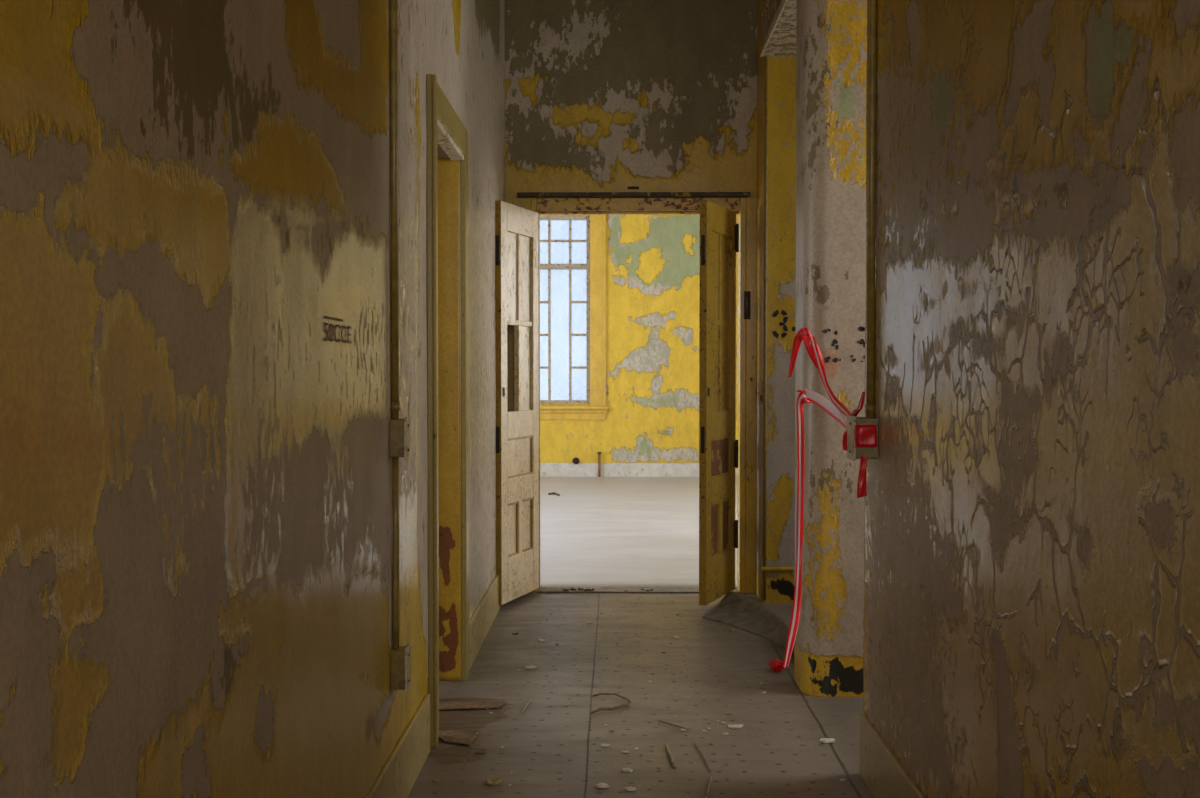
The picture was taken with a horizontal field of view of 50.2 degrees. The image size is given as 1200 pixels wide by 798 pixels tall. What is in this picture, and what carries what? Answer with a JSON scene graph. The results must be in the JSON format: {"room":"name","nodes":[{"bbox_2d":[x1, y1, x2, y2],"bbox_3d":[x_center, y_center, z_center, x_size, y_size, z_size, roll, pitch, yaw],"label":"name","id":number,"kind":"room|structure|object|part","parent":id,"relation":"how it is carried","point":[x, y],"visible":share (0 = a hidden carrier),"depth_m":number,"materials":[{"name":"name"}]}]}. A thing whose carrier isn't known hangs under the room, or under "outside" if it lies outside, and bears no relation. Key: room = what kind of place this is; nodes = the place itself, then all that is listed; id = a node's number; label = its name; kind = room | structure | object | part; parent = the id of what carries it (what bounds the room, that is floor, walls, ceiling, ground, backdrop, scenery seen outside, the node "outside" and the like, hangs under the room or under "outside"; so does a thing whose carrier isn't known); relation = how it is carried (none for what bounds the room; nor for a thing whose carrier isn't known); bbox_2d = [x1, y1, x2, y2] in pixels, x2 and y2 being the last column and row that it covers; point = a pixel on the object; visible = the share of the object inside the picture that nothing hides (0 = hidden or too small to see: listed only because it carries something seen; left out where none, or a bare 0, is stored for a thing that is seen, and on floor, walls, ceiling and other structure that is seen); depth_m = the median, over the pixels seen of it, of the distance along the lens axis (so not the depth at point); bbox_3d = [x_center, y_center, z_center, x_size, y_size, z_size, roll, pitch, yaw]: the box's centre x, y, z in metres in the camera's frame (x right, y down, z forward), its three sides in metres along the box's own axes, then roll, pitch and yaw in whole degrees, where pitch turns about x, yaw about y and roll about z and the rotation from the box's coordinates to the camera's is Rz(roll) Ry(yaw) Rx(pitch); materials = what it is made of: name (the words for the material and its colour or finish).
{"room":"abandoned building corridor","nodes":[
{"label":"abandoned building corridor","id":0,"kind":"room"},
{"bbox_2d":[0,0,504,797],"bbox_3d":[-0.750,-0.784,2.373,0.204,4.204,10.965,0,1,1],"label":"wall","id":1,"kind":"structure","parent":0,"point":[196,481],"depth_m":2.20,"materials":[{"name":"paint"}]},
{"bbox_2d":[325,316,342,320],"bbox_3d":[-0.639,-0.193,3.076,0.001,0.005,0.201,0,1,1],"label":"bar","id":2,"kind":"object","parent":1,"relation":"attached to","point":[326,317],"visible":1,"depth_m":3.07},
{"bbox_2d":[325,322,350,342],"bbox_3d":[-0.638,-0.160,3.124,0.001,0.044,0.297,0,1,1],"label":"stencil letters","id":3,"kind":"object","parent":1,"relation":"attached to","point":[331,324],"visible":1,"depth_m":3.09},
{"bbox_2d":[390,0,399,418],"bbox_3d":[-0.619,-1.424,3.837,0.028,2.967,0.028,0,1,1],"label":"conduit","id":4,"kind":"object","parent":1,"relation":"attached to","point":[395,404],"visible":1,"depth_m":3.85,"materials":[{"name":"metal"}]},
{"bbox_2d":[392,457,399,648],"bbox_3d":[-0.619,0.466,3.880,0.021,0.581,0.020,0,1,1],"label":"conduit","id":5,"kind":"object","parent":1,"relation":"attached to","point":[395,460],"visible":0.98,"depth_m":3.87,"materials":[{"name":"metal"}]},
{"bbox_2d":[390,416,409,458],"bbox_3d":[-0.605,0.117,3.877,0.053,0.126,0.082,0,1,1],"label":"junction box","id":6,"kind":"object","parent":1,"relation":"attached to","point":[399,428],"visible":0.99,"depth_m":3.84,"materials":[{"name":"metal"}]},
{"bbox_3d":[-0.584,0.117,3.876,0.005,0.126,0.082,0,1,1],"label":"plate","id":7,"kind":"part","parent":6,"relation":"part of","materials":[{"name":"beige metal"}]},
{"bbox_2d":[391,643,410,692],"bbox_3d":[-0.605,0.817,3.892,0.053,0.132,0.082,0,1,1],"label":"junction box","id":8,"kind":"object","parent":1,"relation":"attached to","point":[400,657],"visible":0.97,"depth_m":3.86,"materials":[{"name":"metal"}]},
{"bbox_3d":[-0.584,0.817,3.892,0.005,0.132,0.082,0,1,1],"label":"plate","id":9,"kind":"part","parent":8,"relation":"part of","materials":[{"name":"beige metal"}]},
{"bbox_2d":[366,574,500,797],"bbox_3d":[-0.643,1.209,2.466,0.014,0.210,10.860,0,1,1],"label":"baseboard","id":10,"kind":"structure","parent":1,"relation":"attached to","point":[399,774],"depth_m":4.28,"materials":[{"name":"paint"}]},
{"bbox_2d":[426,74,469,747],"bbox_3d":[-0.724,0.038,5.170,0.286,2.430,1.123,0,1,1],"label":"trim","id":11,"kind":"structure","parent":1,"relation":"attached to","point":[447,136],"depth_m":5.61,"materials":[{"name":"paint"}]},
{"bbox_3d":[-0.605,0.049,4.678,0.034,2.430,0.135,0,1,1],"label":"casing","id":12,"kind":"part","parent":11,"relation":"part of","materials":[{"name":"paint"}]},
{"bbox_3d":[-0.604,-1.117,5.154,0.022,0.120,0.870,0,1,1],"label":"head casing","id":13,"kind":"part","parent":11,"relation":"part of","materials":[{"name":"paint"}]},
{"bbox_3d":[-0.598,0.026,5.673,0.022,2.430,0.115,0,1,1],"label":"casing","id":14,"kind":"part","parent":11,"relation":"part of","materials":[{"name":"paint"}]},
{"bbox_2d":[495,200,538,604],"bbox_3d":[-0.489,0.019,7.537,0.062,2.290,0.619,0,1,18],"label":"door","id":15,"kind":"structure","parent":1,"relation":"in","point":[516,227],"depth_m":7.51,"materials":[{"name":"paint"}]},
{"bbox_3d":[-0.579,0.231,7.247,0.022,0.150,0.003,0,1,18],"label":"lock plate","id":16,"kind":"part","parent":15,"relation":"part of","materials":[{"name":"black metal"}]},
{"bbox_3d":[-0.522,0.757,7.434,0.014,0.310,0.175,0,1,18],"label":"panel","id":17,"kind":"part","parent":15,"relation":"part of","materials":[{"name":"paint"}]},
{"bbox_3d":[-0.519,-0.712,7.407,0.008,0.503,0.189,0,1,18],"label":"pane","id":18,"kind":"part","parent":15,"relation":"part of","materials":[{"name":"paint"}]},
{"bbox_3d":[-0.522,0.757,7.434,0.032,0.310,0.175,0,1,18],"label":"moulding","id":19,"kind":"part","parent":15,"relation":"part of","materials":[{"name":"yellow paint"}]},
{"bbox_3d":[-0.485,0.339,7.536,0.014,0.230,0.410,0,1,18],"label":"panel","id":20,"kind":"part","parent":15,"relation":"part of","materials":[{"name":"paint"}]},
{"bbox_3d":[-0.485,-1.045,7.505,0.042,0.160,0.410,0,1,18],"label":"rail","id":21,"kind":"part","parent":15,"relation":"part of","materials":[{"name":"paint"}]},
{"bbox_3d":[-0.485,0.339,7.536,0.032,0.230,0.410,0,1,18],"label":"moulding","id":22,"kind":"part","parent":15,"relation":"part of","materials":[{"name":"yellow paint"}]},
{"bbox_3d":[-0.485,0.147,7.532,0.042,0.155,0.410,0,1,18],"label":"lock rail","id":23,"kind":"part","parent":15,"relation":"part of","materials":[{"name":"paint"}]},
{"bbox_3d":[-0.485,0.527,7.540,0.042,0.145,0.410,0,1,18],"label":"rail","id":24,"kind":"part","parent":15,"relation":"part of","materials":[{"name":"paint"}]},
{"bbox_3d":[-0.485,1.037,7.552,0.042,0.255,0.410,0,1,18],"label":"rail","id":25,"kind":"part","parent":15,"relation":"part of","materials":[{"name":"paint"}]},
{"bbox_3d":[-0.451,-0.716,7.617,0.008,0.503,0.189,0,1,18],"label":"pane","id":26,"kind":"part","parent":15,"relation":"part of","materials":[{"name":"paint"}]},
{"bbox_3d":[-0.451,-0.183,7.629,0.008,0.500,0.189,0,1,18],"label":"pane","id":27,"kind":"part","parent":15,"relation":"part of","materials":[{"name":"paint"}]},
{"bbox_3d":[-0.449,0.752,7.657,0.014,0.310,0.175,0,1,18],"label":"panel","id":28,"kind":"part","parent":15,"relation":"part of","materials":[{"name":"paint"}]},
{"bbox_3d":[-0.449,0.752,7.657,0.032,0.310,0.175,0,1,18],"label":"moulding","id":29,"kind":"part","parent":15,"relation":"part of","materials":[{"name":"yellow paint"}]},
{"bbox_2d":[505,0,756,410],"bbox_3d":[0.199,-0.910,7.910,1.604,4.201,0.143,0,1,1],"label":"wall","id":30,"kind":"structure","parent":0,"point":[601,95],"depth_m":7.82,"materials":[{"name":"paint"}]},
{"bbox_2d":[514,186,756,592],"bbox_3d":[0.218,-0.055,7.916,1.488,2.492,0.205,0,1,1],"label":"trim","id":31,"kind":"structure","parent":30,"relation":"attached to","point":[543,203],"depth_m":7.82,"materials":[{"name":"yellow paint"}]},
{"bbox_3d":[-0.474,-0.018,7.856,0.105,2.420,0.025,0,1,1],"label":"casing","id":32,"kind":"part","parent":31,"relation":"part of","materials":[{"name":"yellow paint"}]},
{"bbox_3d":[0.926,-0.018,7.838,0.070,2.420,0.025,0,1,1],"label":"casing","id":33,"kind":"part","parent":31,"relation":"part of","materials":[{"name":"yellow paint"}]},
{"bbox_2d":[699,200,738,605],"bbox_3d":[0.709,0.019,7.529,0.058,2.290,0.648,1,1,22],"label":"door","id":34,"kind":"structure","parent":30,"relation":"in","point":[719,230],"depth_m":7.46,"materials":[{"name":"yellow paint"}]},
{"bbox_3d":[0.581,0.231,7.237,0.022,0.150,0.003,1,1,22],"label":"lock plate","id":35,"kind":"part","parent":34,"relation":"part of","materials":[{"name":"black metal"}]},
{"bbox_3d":[0.650,0.757,7.420,0.014,0.310,0.175,1,1,22],"label":"panel","id":36,"kind":"part","parent":34,"relation":"part of","materials":[{"name":"brown wood"}]},
{"bbox_3d":[0.653,-0.711,7.393,0.008,0.503,0.189,1,1,22],"label":"pane","id":37,"kind":"part","parent":34,"relation":"part of","materials":[{"name":"yellow paint"}]},
{"bbox_3d":[0.653,-0.178,7.405,0.008,0.500,0.189,1,1,22],"label":"pane","id":38,"kind":"part","parent":34,"relation":"part of","materials":[{"name":"yellow paint"}]},
{"bbox_3d":[0.650,0.757,7.420,0.032,0.310,0.175,1,1,22],"label":"moulding","id":39,"kind":"part","parent":34,"relation":"part of","materials":[{"name":"yellow paint"}]},
{"bbox_3d":[0.694,0.340,7.519,0.014,0.230,0.410,1,1,22],"label":"panel","id":40,"kind":"part","parent":34,"relation":"part of","materials":[{"name":"brown wood"}]},
{"bbox_3d":[0.694,0.527,7.524,0.042,0.145,0.410,1,1,22],"label":"rail","id":41,"kind":"part","parent":34,"relation":"part of","materials":[{"name":"yellow paint"}]},
{"bbox_3d":[0.694,0.340,7.519,0.032,0.230,0.410,1,1,22],"label":"moulding","id":42,"kind":"part","parent":34,"relation":"part of","materials":[{"name":"yellow paint"}]},
{"bbox_3d":[0.694,0.147,7.515,0.042,0.155,0.410,1,1,22],"label":"lock rail","id":43,"kind":"part","parent":34,"relation":"part of","materials":[{"name":"yellow paint"}]},
{"bbox_3d":[0.694,1.037,7.535,0.042,0.255,0.410,1,1,22],"label":"rail","id":44,"kind":"part","parent":34,"relation":"part of","materials":[{"name":"yellow paint"}]},
{"bbox_3d":[0.694,-1.045,7.488,0.042,0.160,0.410,1,1,22],"label":"rail","id":45,"kind":"part","parent":34,"relation":"part of","materials":[{"name":"yellow paint"}]},
{"bbox_3d":[0.735,-0.716,7.598,0.008,0.503,0.189,1,1,22],"label":"pane","id":46,"kind":"part","parent":34,"relation":"part of","materials":[{"name":"yellow paint"}]},
{"bbox_3d":[0.735,-0.182,7.610,0.008,0.500,0.189,1,1,22],"label":"pane","id":47,"kind":"part","parent":34,"relation":"part of","materials":[{"name":"yellow paint"}]},
{"bbox_3d":[0.738,0.752,7.638,0.014,0.310,0.175,1,1,22],"label":"panel","id":48,"kind":"part","parent":34,"relation":"part of","materials":[{"name":"wood"}]},
{"bbox_3d":[0.738,0.752,7.638,0.032,0.310,0.175,1,1,22],"label":"moulding","id":49,"kind":"part","parent":34,"relation":"part of","materials":[{"name":"yellow paint"}]},
{"bbox_2d":[744,291,750,318],"bbox_3d":[0.898,-0.572,7.789,0.040,0.170,0.049,0,1,1],"label":"door stop","id":50,"kind":"object","parent":30,"relation":"attached to","point":[747,294],"visible":1,"depth_m":7.80,"materials":[{"name":"metal"}]},
{"bbox_2d":[540,214,737,462],"bbox_3d":[-0.293,-1.104,16.509,9.400,4.200,0.250,0,1,1],"label":"wall","id":51,"kind":"structure","parent":0,"point":[653,260],"depth_m":16.39,"materials":[{"name":"paint"}]},
{"bbox_2d":[540,215,608,419],"bbox_3d":[-0.985,-1.142,16.417,2.200,2.820,0.270,0,1,1],"label":"window","id":52,"kind":"structure","parent":51,"relation":"in","point":[595,266],"depth_m":16.38,"materials":[{"name":"yellow wood"}]},
{"bbox_3d":[-0.984,-1.144,16.497,1.720,2.420,0.110,0,1,1],"label":"frame","id":53,"kind":"part","parent":52,"relation":"part of","materials":[{"name":"beige wood"}]},
{"bbox_3d":[-0.985,0.179,16.392,2.200,0.180,0.160,0,1,1],"label":"sill","id":54,"kind":"part","parent":52,"relation":"part of","materials":[{"name":"paint"}]},
{"bbox_3d":[-0.985,-1.231,16.367,2.120,2.640,0.045,0,1,1],"label":"casing","id":55,"kind":"part","parent":52,"relation":"part of","materials":[{"name":"paint"}]},
{"bbox_2d":[573,457,578,463],"bbox_3d":[-0.308,0.795,16.384,0.089,0.089,0.088,0,1,1],"label":"pipe stub","id":56,"kind":"object","parent":51,"relation":"attached to","point":[575,460],"visible":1,"depth_m":16.40,"materials":[{"name":"metal"}]},
{"bbox_2d":[540,463,736,476],"bbox_3d":[-0.295,0.909,16.420,8.980,0.178,0.020,0,1,1],"label":"baseboard","id":57,"kind":"structure","parent":51,"relation":"attached to","point":[546,469],"depth_m":16.40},
{"bbox_2d":[408,477,873,797],"bbox_3d":[-0.415,1.290,6.836,9.400,0.156,19.602,0,1,1],"label":"floor","id":58,"kind":"structure","parent":0,"point":[553,749],"depth_m":5.48,"materials":[{"name":"grey concrete"}]},
{"bbox_2d":[439,730,477,744],"bbox_3d":[-0.543,1.256,4.762,0.227,0.004,0.128,1,2,35],"label":"scrap","id":59,"kind":"object","parent":58,"relation":"on","point":[452,736],"visible":0.84,"depth_m":4.76,"materials":[{"name":"brown wood"}]},
{"bbox_2d":[439,701,504,709],"bbox_3d":[-0.535,1.246,5.214,0.297,0.004,0.107,0,1,-7],"label":"scrap","id":60,"kind":"object","parent":58,"relation":"on","point":[464,704],"visible":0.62,"depth_m":5.20,"materials":[{"name":"brown wood"}]},
{"bbox_2d":[475,749,486,752],"bbox_3d":[-0.427,1.259,4.582,0.041,0.010,0.032,0,1,1],"label":"scrap","id":61,"kind":"object","parent":58,"relation":"on","point":[476,750],"visible":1,"depth_m":4.58,"materials":[{"name":"brown wood"}]},
{"bbox_2d":[485,778,501,784],"bbox_3d":[-0.354,1.265,4.239,0.045,0.013,0.044,1,1,27],"label":"flake","id":62,"kind":"object","parent":58,"relation":"on","point":[493,781],"visible":1,"depth_m":4.23,"materials":[{"name":"yellow paint"}]},
{"bbox_2d":[521,698,530,713],"bbox_3d":[-0.300,1.247,5.200,0.007,0.007,0.218,0,1,5],"label":"wood splinter","id":63,"kind":"object","parent":58,"relation":"on","point":[529,698],"visible":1,"depth_m":5.19,"materials":[{"name":"wood"}]},
{"bbox_2d":[525,665,536,668],"bbox_3d":[-0.317,1.230,5.873,0.046,0.010,0.038,1,1,29],"label":"flake","id":64,"kind":"object","parent":58,"relation":"on","point":[531,666],"visible":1,"depth_m":5.87,"materials":[{"name":"beige paint"}]},
{"bbox_2d":[597,452,600,476],"bbox_3d":[-0.009,0.837,16.364,0.047,0.318,0.047,0,1,1],"label":"pipe stub","id":65,"kind":"object","parent":58,"relation":"on","point":[598,453],"visible":1,"depth_m":16.35,"materials":[{"name":"metal"}]},
{"bbox_2d":[596,783,609,787],"bbox_3d":[0.009,1.268,4.203,0.047,0.008,0.033,0,1,1],"label":"flake","id":66,"kind":"object","parent":58,"relation":"on","point":[600,785],"visible":1,"depth_m":4.19,"materials":[{"name":"white paint"}]},
{"bbox_2d":[591,704,629,713],"bbox_3d":[0.041,1.244,5.143,0.194,0.015,0.034,-1,2,-33],"label":"strip","id":67,"kind":"object","parent":58,"relation":"on","point":[622,705],"visible":1,"depth_m":5.13,"materials":[{"name":"brown wood"}]},
{"bbox_2d":[593,693,630,702],"bbox_3d":[0.062,1.240,5.331,0.187,0.014,0.064,1,2,33],"label":"strip","id":68,"kind":"object","parent":58,"relation":"on","point":[618,695],"visible":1,"depth_m":5.36,"materials":[{"name":"brown wood"}]},
{"bbox_2d":[622,768,632,771],"bbox_3d":[0.094,1.265,4.366,0.036,0.008,0.024,0,1,15],"label":"flake","id":69,"kind":"object","parent":58,"relation":"on","point":[623,769],"visible":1,"depth_m":4.36,"materials":[{"name":"white paint"}]},
{"bbox_2d":[624,787,636,790],"bbox_3d":[0.100,1.270,4.171,0.041,0.008,0.027,0,1,1],"label":"flake","id":70,"kind":"object","parent":58,"relation":"on","point":[626,788],"visible":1,"depth_m":4.17,"materials":[{"name":"white paint"}]},
{"bbox_2d":[665,744,676,768],"bbox_3d":[0.248,1.259,4.519,0.012,0.012,0.258,0,1,-4],"label":"wood splinter","id":71,"kind":"object","parent":58,"relation":"on","point":[666,745],"visible":1,"depth_m":4.49,"materials":[{"name":"brown wood"}]},
{"bbox_2d":[658,720,683,728],"bbox_3d":[0.273,1.252,4.926,0.011,0.009,0.134,-1,2,-43],"label":"wood splinter","id":72,"kind":"object","parent":58,"relation":"on","point":[659,720],"visible":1,"depth_m":4.92,"materials":[{"name":"brown wood"}]},
{"bbox_2d":[694,741,711,771],"bbox_3d":[0.364,1.262,4.527,0.008,0.006,0.341,0,1,-5],"label":"wood splinter","id":73,"kind":"object","parent":58,"relation":"on","point":[695,741],"visible":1,"depth_m":4.50,"materials":[{"name":"brown wood"}]},
{"bbox_2d":[705,776,711,797],"bbox_3d":[0.352,1.269,4.164,0.009,0.009,0.252,0,1,9],"label":"wood splinter","id":74,"kind":"object","parent":58,"relation":"on","point":[710,777],"visible":1,"depth_m":4.17,"materials":[{"name":"wood"}]},
{"bbox_2d":[728,724,742,728],"bbox_3d":[0.517,1.252,4.905,0.047,0.008,0.050,1,2,36],"label":"flake","id":75,"kind":"object","parent":58,"relation":"on","point":[736,725],"visible":1,"depth_m":4.89,"materials":[{"name":"white paint"}]},
{"bbox_2d":[702,592,793,654],"bbox_3d":[0.820,1.171,6.829,0.428,0.089,1.822,0,1,-9],"label":"buckled linoleum","id":76,"kind":"object","parent":58,"relation":"on","point":[737,610],"visible":0.8,"depth_m":6.93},
{"bbox_2d":[820,738,834,742],"bbox_3d":[0.837,1.256,4.705,0.056,0.011,0.032,0,1,1],"label":"flake","id":77,"kind":"object","parent":58,"relation":"on","point":[824,740],"visible":1,"depth_m":4.71,"materials":[{"name":"white paint"}]},
{"bbox_2d":[794,0,866,696],"bbox_3d":[1.839,-0.854,5.460,1.960,4.200,0.300,0,1,1],"label":"wall pier","id":78,"kind":"object","parent":58,"relation":"on","point":[831,43],"visible":0.13,"depth_m":5.35,"materials":[{"name":"paint"}]},
{"bbox_2d":[822,329,840,362],"bbox_3d":[0.964,-0.222,5.334,0.079,0.144,0.001,0,1,1],"label":"stencil number","id":79,"kind":"object","parent":78,"relation":"attached to","point":[825,331],"visible":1,"depth_m":5.33,"materials":[{"name":"black paint"}]},
{"bbox_2d":[851,326,864,361],"bbox_3d":[1.080,-0.228,5.332,0.069,0.149,0.001,0,1,1],"label":"stencil number","id":80,"kind":"object","parent":78,"relation":"attached to","point":[861,328],"visible":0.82,"depth_m":5.33,"materials":[{"name":"black paint"}]},
{"bbox_2d":[756,0,795,602],"bbox_3d":[1.901,-0.903,7.638,1.890,4.200,0.360,0,1,1],"label":"wall niche","id":81,"kind":"object","parent":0,"point":[781,200],"visible":0.15,"depth_m":7.49,"materials":[{"name":"paint"}]},
{"bbox_2d":[757,382,761,403],"bbox_3d":[0.942,-0.036,7.560,0.024,0.130,0.100,0,1,1],"label":"light switch","id":82,"kind":"object","parent":81,"relation":"attached to","point":[759,392],"visible":1,"depth_m":7.52,"materials":[{"name":"yellow paint"}]},
{"bbox_2d":[763,56,767,600],"bbox_3d":[0.966,-0.904,7.460,0.023,4.170,0.023,0,1,1],"label":"conduit","id":83,"kind":"object","parent":81,"relation":"attached to","point":[766,57],"visible":0.91,"depth_m":7.46,"materials":[{"name":"metal"}]},
{"bbox_2d":[761,567,794,570],"bbox_3d":[1.169,0.995,7.498,0.450,0.024,0.024,0,1,1],"label":"trim","id":84,"kind":"structure","parent":81,"relation":"attached to","point":[762,568],"depth_m":7.49,"materials":[{"name":"yellow paint"}]},
{"bbox_2d":[772,310,787,337],"bbox_3d":[1.052,-0.438,7.478,0.092,0.167,0.001,0,1,1],"label":"stencil number","id":85,"kind":"object","parent":81,"relation":"attached to","point":[776,312],"visible":1,"depth_m":7.48,"materials":[{"name":"black paint"}]},
{"bbox_2d":[762,0,796,56],"bbox_3d":[1.082,-2.473,6.508,0.300,1.010,1.850,0,1,1],"label":"lintel","id":86,"kind":"object","parent":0,"point":[782,43],"visible":0.33,"depth_m":7.03,"materials":[{"name":"beige paint"}]},
{"bbox_2d":[760,0,787,56],"bbox_3d":[0.925,-2.086,6.523,0.015,0.235,1.840,0,1,1],"label":"trim","id":87,"kind":"structure","parent":86,"relation":"attached to","point":[782,6],"depth_m":6.92,"materials":[{"name":"white wood"}]},
{"bbox_2d":[863,0,1199,797],"bbox_3d":[0.948,-0.744,0.587,0.204,4.205,7.437,0,1,1],"label":"wall","id":88,"kind":"structure","parent":0,"point":[1031,616],"depth_m":2.57,"materials":[{"name":"beige paint"}]},
{"bbox_2d":[768,327,876,670],"bbox_3d":[0.819,0.486,4.978,0.202,1.547,1.785,0,1,1],"label":"barrier tape","id":89,"kind":"object","parent":88,"relation":"attached to","point":[865,435],"visible":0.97,"depth_m":5.20,"materials":[{"name":"red plastic"}]},
{"bbox_2d":[847,415,877,460],"bbox_3d":[0.851,0.126,4.154,0.082,0.143,0.132,0,1,1],"label":"junction box","id":90,"kind":"object","parent":88,"relation":"attached to","point":[853,453],"visible":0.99,"depth_m":4.09,"materials":[{"name":"metal"}]},
{"bbox_3d":[0.815,0.125,4.154,0.005,0.143,0.132,0,1,1],"label":"plate","id":91,"kind":"part","parent":90,"relation":"part of","materials":[{"name":"beige metal"}]},
{"bbox_2d":[865,0,876,416],"bbox_3d":[0.878,-1.427,4.123,0.032,2.973,0.032,0,1,1],"label":"conduit","id":92,"kind":"object","parent":88,"relation":"attached to","point":[872,4],"visible":1,"depth_m":4.13,"materials":[{"name":"metal"}]},
{"bbox_2d":[859,712,924,797],"bbox_3d":[0.841,1.250,0.683,0.014,0.210,7.330,0,1,1],"label":"baseboard","id":93,"kind":"structure","parent":88,"relation":"attached to","point":[883,774],"depth_m":4.01,"materials":[{"name":"paint"}]}
]}

